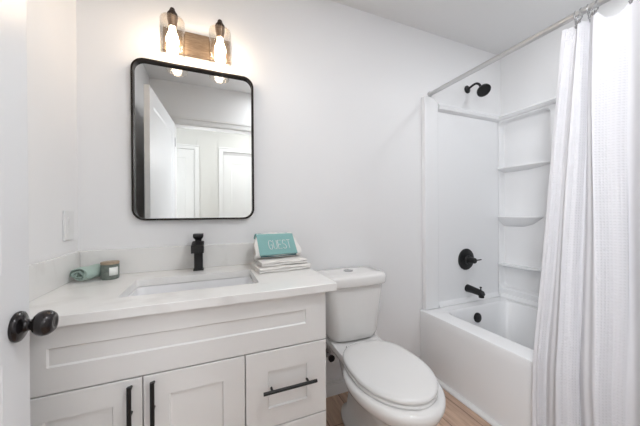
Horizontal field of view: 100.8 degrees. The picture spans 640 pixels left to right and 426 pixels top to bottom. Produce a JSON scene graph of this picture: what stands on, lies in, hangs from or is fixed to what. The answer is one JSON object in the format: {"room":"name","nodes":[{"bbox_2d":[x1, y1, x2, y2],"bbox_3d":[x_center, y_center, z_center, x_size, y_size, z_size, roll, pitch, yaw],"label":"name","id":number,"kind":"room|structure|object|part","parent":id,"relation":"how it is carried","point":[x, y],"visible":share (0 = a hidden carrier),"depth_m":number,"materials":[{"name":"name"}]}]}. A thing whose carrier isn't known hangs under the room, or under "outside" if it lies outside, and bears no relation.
{"room":"bathroom","nodes":[
{"label":"bathroom","id":0,"kind":"room"},
{"bbox_2d":[26,0,77,264],"bbox_3d":[-0.844,-0.086,0.448,0.120,2.460,1.530,0,0,-22],"label":"wall","id":1,"kind":"structure","parent":0,"point":[51,24],"depth_m":0.99,"materials":[{"name":"white paint"}]},
{"bbox_2d":[62,211,73,240],"bbox_3d":[-1.036,0.052,1.092,0.012,0.121,0.076,0,0,-22],"label":"light switch","id":2,"kind":"object","parent":1,"relation":"attached to","point":[68,216],"visible":1,"depth_m":1.08,"materials":[{"name":"white plastic"}]},
{"bbox_2d":[76,0,500,381],"bbox_3d":[0.212,-0.097,1.773,3.080,2.460,0.120,0,0,-22],"label":"wall","id":3,"kind":"structure","parent":0,"point":[338,89],"depth_m":1.60,"materials":[{"name":"white paint"}]},
{"bbox_2d":[80,242,253,273],"bbox_3d":[-0.601,0.222,1.363,0.994,0.115,0.019,0,0,-22],"label":"backsplash","id":4,"kind":"structure","parent":3,"relation":"attached to","point":[149,259],"depth_m":1.29,"materials":[{"name":"white stone"}]},
{"bbox_2d":[130,58,253,219],"bbox_3d":[-0.625,-0.350,1.349,0.561,0.769,0.027,0,0,-22],"label":"wall mirror","id":5,"kind":"object","parent":3,"relation":"attached to","point":[192,128],"visible":1,"depth_m":1.34,"materials":[{"name":"black mirror"}]},
{"bbox_2d":[159,7,230,64],"bbox_3d":[-0.601,-0.852,1.295,0.312,0.212,0.146,0,0,-22],"label":"vanity light","id":6,"kind":"object","parent":3,"relation":"attached to","point":[175,41],"visible":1,"depth_m":1.31,"materials":[{"name":"brown wood"}]},
{"bbox_3d":[-0.689,-0.825,1.236,0.104,0.158,0.104,0,0,-22],"label":"lamp shade","id":7,"kind":"part","parent":6,"relation":"part of","materials":[{"name":"clear glass"}]},
{"bbox_2d":[167,7,177,28],"bbox_3d":[-0.689,-0.913,1.236,0.045,0.090,0.045,0,0,-22],"label":"socket","id":8,"kind":"object","parent":6,"relation":"attached to","point":[172,17],"depth_m":1.22,"materials":[{"name":"brown"}]},
{"bbox_3d":[-0.689,-0.816,1.236,0.053,0.103,0.053,0,0,-22],"label":"bulb","id":9,"kind":"part","parent":6,"relation":"part of","materials":[{"name":"white glass"}]},
{"bbox_2d":[215,19,224,38],"bbox_3d":[-0.497,-0.914,1.315,0.045,0.090,0.045,0,0,-22],"label":"socket","id":10,"kind":"object","parent":6,"relation":"attached to","point":[219,26],"depth_m":1.30,"materials":[{"name":"brown"}]},
{"bbox_3d":[-0.496,-0.826,1.315,0.104,0.158,0.104,0,0,-22],"label":"lamp shade","id":11,"kind":"part","parent":6,"relation":"part of","materials":[{"name":"clear glass"}]},
{"bbox_3d":[-0.496,-0.817,1.315,0.053,0.103,0.053,0,0,-22],"label":"bulb","id":12,"kind":"part","parent":6,"relation":"part of","materials":[{"name":"white glass"}]},
{"bbox_2d":[326,348,334,361],"bbox_3d":[0.060,0.806,1.594,0.052,0.169,0.096,0,0,-22],"label":"supply valve","id":13,"kind":"object","parent":3,"relation":"attached to","point":[331,358],"visible":0.75,"depth_m":1.58,"materials":[{"name":"black metal"}]},
{"bbox_3d":[0.067,0.865,1.577,0.040,0.040,0.022,0,0,-22],"label":"valve handle","id":14,"kind":"part","parent":13,"relation":"part of","materials":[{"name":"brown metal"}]},
{"bbox_2d":[326,356,420,397],"bbox_3d":[0.277,1.087,1.728,0.974,0.092,0.013,0,0,-22],"label":"baseboard","id":15,"kind":"structure","parent":3,"relation":"attached to","point":[336,386],"depth_m":1.65,"materials":[{"name":"white paint"}]},
{"bbox_2d":[464,82,490,96],"bbox_3d":[1.196,-0.943,2.012,0.094,0.136,0.184,0,0,-22],"label":"showerhead","id":16,"kind":"object","parent":3,"relation":"attached to","point":[483,90],"visible":1,"depth_m":1.97,"materials":[{"name":"black metal"}]},
{"bbox_3d":[1.194,-0.972,2.042,0.021,0.059,0.114,0,0,-22],"label":"shower arm","id":17,"kind":"part","parent":16,"relation":"part of","materials":[{"name":"black metal"}]},
{"bbox_2d":[326,388,491,425],"bbox_3d":[0.057,1.179,0.213,4.650,0.080,2.950,0,0,-22],"label":"floor","id":18,"kind":"structure","parent":0,"point":[456,413],"depth_m":1.49,"materials":[{"name":"brown wood"}]},
{"bbox_2d":[29,292,325,425],"bbox_3d":[-0.514,0.726,1.095,0.963,0.829,0.553,0,0,-22],"label":"vanity cabinet","id":19,"kind":"object","parent":18,"relation":"on","point":[261,362],"visible":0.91,"depth_m":0.87,"materials":[{"name":"white paint"}]},
{"bbox_3d":[-0.693,0.772,0.768,0.306,0.530,0.020,0,0,-22],"label":"door","id":20,"kind":"part","parent":19,"relation":"part of","materials":[{"name":"white paint"}]},
{"bbox_3d":[-0.568,0.583,0.790,0.012,0.136,0.032,0,0,-22],"label":"handle","id":21,"kind":"part","parent":19,"relation":"part of","materials":[{"name":"black metal"}]},
{"bbox_3d":[-0.514,0.583,0.813,0.012,0.136,0.032,0,0,-22],"label":"handle","id":22,"kind":"part","parent":19,"relation":"part of","materials":[{"name":"black metal"}]},
{"bbox_2d":[29,242,336,326],"bbox_3d":[-0.504,0.237,1.113,1.007,0.144,0.556,0,0,-22],"label":"countertop","id":23,"kind":"structure","parent":19,"relation":"on","point":[51,286],"depth_m":1.01,"materials":[{"name":"white stone"}]},
{"bbox_2d":[70,264,99,280],"bbox_3d":[-0.972,0.249,1.117,0.082,0.055,0.111,0,0,7],"label":"washcloth","id":24,"kind":"object","parent":23,"relation":"on","point":[88,272],"visible":0.9,"depth_m":1.08,"materials":[{"name":"green fabric"}]},
{"bbox_2d":[100,260,119,279],"bbox_3d":[-0.904,0.246,1.139,0.067,0.073,0.067,0,0,-22],"label":"candle","id":25,"kind":"object","parent":23,"relation":"on","point":[109,270],"visible":1,"depth_m":1.12,"materials":[{"name":"green glass"}]},
{"bbox_3d":[-0.904,0.214,1.139,0.067,0.010,0.067,0,0,-22],"label":"lid","id":26,"kind":"part","parent":25,"relation":"part of","materials":[{"name":"brown wood"}]},
{"bbox_2d":[127,276,254,296],"bbox_3d":[-0.506,0.379,1.086,0.479,0.138,0.269,0,0,-22],"label":"sink","id":27,"kind":"object","parent":23,"relation":"in","point":[184,286],"visible":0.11,"depth_m":1.19,"materials":[{"name":"white ceramic"}]},
{"bbox_2d":[191,233,203,270],"bbox_3d":[-0.582,0.191,1.263,0.053,0.178,0.139,0,0,-22],"label":"faucet","id":28,"kind":"object","parent":23,"relation":"on","point":[197,246],"visible":1,"depth_m":1.28,"materials":[{"name":"black metal"}]},
{"bbox_3d":[-0.579,0.160,1.256,0.053,0.045,0.124,0,0,-22],"label":"spout","id":29,"kind":"part","parent":28,"relation":"part of","materials":[{"name":"black metal"}]},
{"bbox_3d":[-0.597,0.120,1.298,0.045,0.036,0.060,0,0,-22],"label":"handle","id":30,"kind":"part","parent":28,"relation":"part of","materials":[{"name":"black metal"}]},
{"bbox_2d":[250,262,310,273],"bbox_3d":[-0.201,0.264,1.334,0.260,0.026,0.184,0,0,-27],"label":"bath towel","id":31,"kind":"object","parent":23,"relation":"on","point":[297,266],"visible":0.57,"depth_m":1.26,"materials":[{"name":"white fabric"}]},
{"bbox_2d":[253,255,306,266],"bbox_3d":[-0.204,0.239,1.345,0.232,0.022,0.166,0,0,-27],"label":"hand towel","id":32,"kind":"object","parent":31,"relation":"on","point":[263,262],"visible":0.95,"depth_m":1.29,"materials":[{"name":"white fabric"}]},
{"bbox_2d":[253,232,300,258],"bbox_3d":[-0.232,0.165,1.385,0.246,0.127,0.117,0,0,-27],"label":"bath towel","id":33,"kind":"object","parent":32,"relation":"on","point":[256,254],"visible":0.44,"depth_m":1.34,"materials":[{"name":"white fabric"}]},
{"bbox_2d":[254,232,297,257],"bbox_3d":[-0.233,0.162,1.385,0.196,0.114,0.130,0,0,-27],"label":"towel","id":34,"kind":"object","parent":33,"relation":"on","point":[278,244],"visible":0.98,"depth_m":1.36,"materials":[{"name":"teal fabric"}]},
{"bbox_3d":[-0.408,0.770,0.885,0.304,0.530,0.020,0,0,-22],"label":"door","id":35,"kind":"part","parent":19,"relation":"part of","materials":[{"name":"white paint"}]},
{"bbox_3d":[-0.122,0.643,1.002,0.308,0.280,0.020,0,0,-22],"label":"drawer","id":36,"kind":"part","parent":19,"relation":"part of","materials":[{"name":"white paint"}]},
{"bbox_3d":[-0.109,0.639,0.979,0.202,0.012,0.032,0,0,-22],"label":"handle","id":37,"kind":"part","parent":19,"relation":"part of","materials":[{"name":"black metal"}]},
{"bbox_3d":[-0.121,0.910,1.003,0.308,0.245,0.020,0,0,-22],"label":"drawer","id":38,"kind":"part","parent":19,"relation":"part of","materials":[{"name":"white paint"}]},
{"bbox_2d":[316,266,445,425],"bbox_3d":[0.271,0.737,1.307,0.398,0.796,0.757,0,0,-21],"label":"toilet","id":39,"kind":"object","parent":18,"relation":"on","point":[387,384],"visible":0.93,"depth_m":1.25,"materials":[{"name":"white ceramic"}]},
{"bbox_3d":[0.179,0.374,1.547,0.386,0.064,0.242,0,0,-21],"label":"tank lid","id":40,"kind":"part","parent":39,"relation":"part of","materials":[{"name":"white ceramic"}]},
{"bbox_3d":[0.178,0.561,1.553,0.360,0.308,0.216,0,0,-21],"label":"tank","id":41,"kind":"part","parent":39,"relation":"part of","materials":[{"name":"white ceramic"}]},
{"bbox_3d":[0.309,0.722,1.205,0.354,0.016,0.476,0,0,-21],"label":"seat","id":42,"kind":"part","parent":39,"relation":"part of","materials":[{"name":"white plastic"}]},
{"bbox_3d":[0.309,0.700,1.205,0.355,0.025,0.477,0,0,-21],"label":"lid","id":43,"kind":"part","parent":39,"relation":"part of","materials":[{"name":"white plastic"}]},
{"bbox_2d":[420,297,537,425],"bbox_3d":[1.430,0.912,1.381,0.894,0.430,1.525,0,0,-22],"label":"bathtub","id":44,"kind":"object","parent":18,"relation":"on","point":[482,350],"visible":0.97,"depth_m":1.59,"materials":[{"name":"white plastic"}]},
{"bbox_2d":[421,96,555,309],"bbox_3d":[1.433,-0.074,1.383,0.874,1.538,1.527,0,0,-22],"label":"shower surround","id":45,"kind":"object","parent":44,"relation":"on","point":[485,176],"visible":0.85,"depth_m":2.06,"materials":[{"name":"white plastic"}]},
{"bbox_3d":[1.180,-0.039,2.099,0.680,1.468,0.011,0,0,-22],"label":"panel","id":46,"kind":"part","parent":45,"relation":"part of","materials":[{"name":"white plastic"}]},
{"bbox_3d":[1.185,0.677,2.087,0.668,0.036,0.036,0,0,-22],"label":"sill","id":47,"kind":"part","parent":45,"relation":"part of","materials":[{"name":"white plastic"}]},
{"bbox_2d":[458,249,481,269],"bbox_3d":[1.161,0.363,2.040,0.168,0.168,0.084,0,0,-22],"label":"shower valve","id":48,"kind":"object","parent":45,"relation":"attached to","point":[466,259],"visible":1,"depth_m":2.05,"materials":[{"name":"black metal"}]},
{"bbox_3d":[1.190,0.362,2.036,0.100,0.050,0.054,0,0,-22],"label":"lever","id":49,"kind":"part","parent":48,"relation":"part of","materials":[{"name":"black metal"}]},
{"bbox_2d":[465,284,484,297],"bbox_3d":[1.189,0.594,2.018,0.060,0.082,0.144,0,0,-22],"label":"tub spout","id":50,"kind":"object","parent":45,"relation":"attached to","point":[468,288],"visible":1,"depth_m":2.00,"materials":[{"name":"black metal"}]},
{"bbox_3d":[1.780,0.675,1.509,0.029,0.036,1.470,0,0,-22],"label":"sill","id":51,"kind":"part","parent":45,"relation":"part of","materials":[{"name":"white plastic"}]},
{"bbox_2d":[498,263,540,271],"bbox_3d":[1.592,0.434,2.059,0.066,0.031,0.364,0,0,-22],"label":"shelf","id":52,"kind":"object","parent":45,"relation":"attached to","point":[520,267],"depth_m":2.09,"materials":[{"name":"white plastic"}]},
{"bbox_2d":[498,216,543,226],"bbox_3d":[1.574,0.066,2.088,0.072,0.087,0.297,0,0,-22],"label":"shelf","id":53,"kind":"object","parent":45,"relation":"attached to","point":[503,221],"depth_m":2.07,"materials":[{"name":"white plastic"}]},
{"bbox_2d":[497,160,550,172],"bbox_3d":[1.584,-0.358,2.055,0.072,0.042,0.364,0,0,-22],"label":"shelf","id":54,"kind":"object","parent":45,"relation":"attached to","point":[536,165],"depth_m":2.05,"materials":[{"name":"white plastic"}]},
{"bbox_3d":[1.810,-0.042,1.539,0.058,1.468,1.502,0,0,-22],"label":"panel","id":55,"kind":"part","parent":45,"relation":"part of","materials":[{"name":"white plastic"}]},
{"bbox_2d":[331,0,595,54],"bbox_3d":[0.041,-1.361,0.205,4.650,0.080,2.950,0,0,-22],"label":"ceiling","id":56,"kind":"structure","parent":0,"point":[492,26],"depth_m":1.79,"materials":[{"name":"white paint"}]},
{"bbox_2d":[436,378,501,425],"bbox_3d":[1.009,1.121,1.208,0.024,0.019,1.499,0,0,-22],"label":"trim","id":57,"kind":"structure","parent":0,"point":[452,392],"depth_m":1.53,"materials":[{"name":"white paint"}]},
{"bbox_2d":[501,0,628,114],"bbox_3d":[1.894,-0.107,1.572,0.120,2.460,1.530,0,0,-22],"label":"wall","id":58,"kind":"structure","parent":0,"point":[529,74],"depth_m":2.01,"materials":[{"name":"white paint"}]},
{"bbox_3d":[0.134,-0.091,-0.039,4.620,2.460,0.115,0,0,-22],"label":"wall","id":59,"kind":"structure","parent":0,"visible":0},
{"bbox_2d":[0,0,58,425],"bbox_3d":[-0.510,0.119,0.223,0.177,2.023,0.851,0,0,-26],"label":"door","id":60,"kind":"structure","parent":59,"relation":"in","point":[16,324],"depth_m":0.56,"materials":[{"name":"white paint"}]},
{"bbox_3d":[-0.624,0.244,0.582,0.063,0.065,0.065,0,0,-26],"label":"knob","id":61,"kind":"part","parent":60,"relation":"part of","materials":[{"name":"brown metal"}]},
{"bbox_2d":[428,0,610,96],"bbox_3d":[1.100,-0.875,1.246,0.042,0.042,1.529,0,0,-22],"label":"curtain rod","id":62,"kind":"object","parent":59,"relation":"attached to","point":[569,18],"visible":0.96,"depth_m":1.35,"materials":[{"name":"grey metal"}]},
{"bbox_2d":[586,4,590,21],"bbox_3d":[1.153,-0.857,1.136,0.048,0.073,0.010,0,0,-32],"label":"curtain ring","id":63,"kind":"object","parent":62,"relation":"hanging from","point":[587,4],"visible":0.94,"depth_m":1.13,"materials":[{"name":"silver metal"}]},
{"bbox_3d":[1.203,-0.857,1.031,0.055,0.073,0.013,0,0,-22],"label":"curtain ring","id":64,"kind":"object","parent":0,"visible":0},
{"bbox_2d":[532,0,639,425],"bbox_3d":[1.160,0.116,0.910,0.224,1.909,0.692,0,0,-22],"label":"shower curtain","id":65,"kind":"object","parent":64,"relation":"hanging from","point":[586,354],"visible":1,"depth_m":1.05,"materials":[{"name":"white fabric"}]}
]}

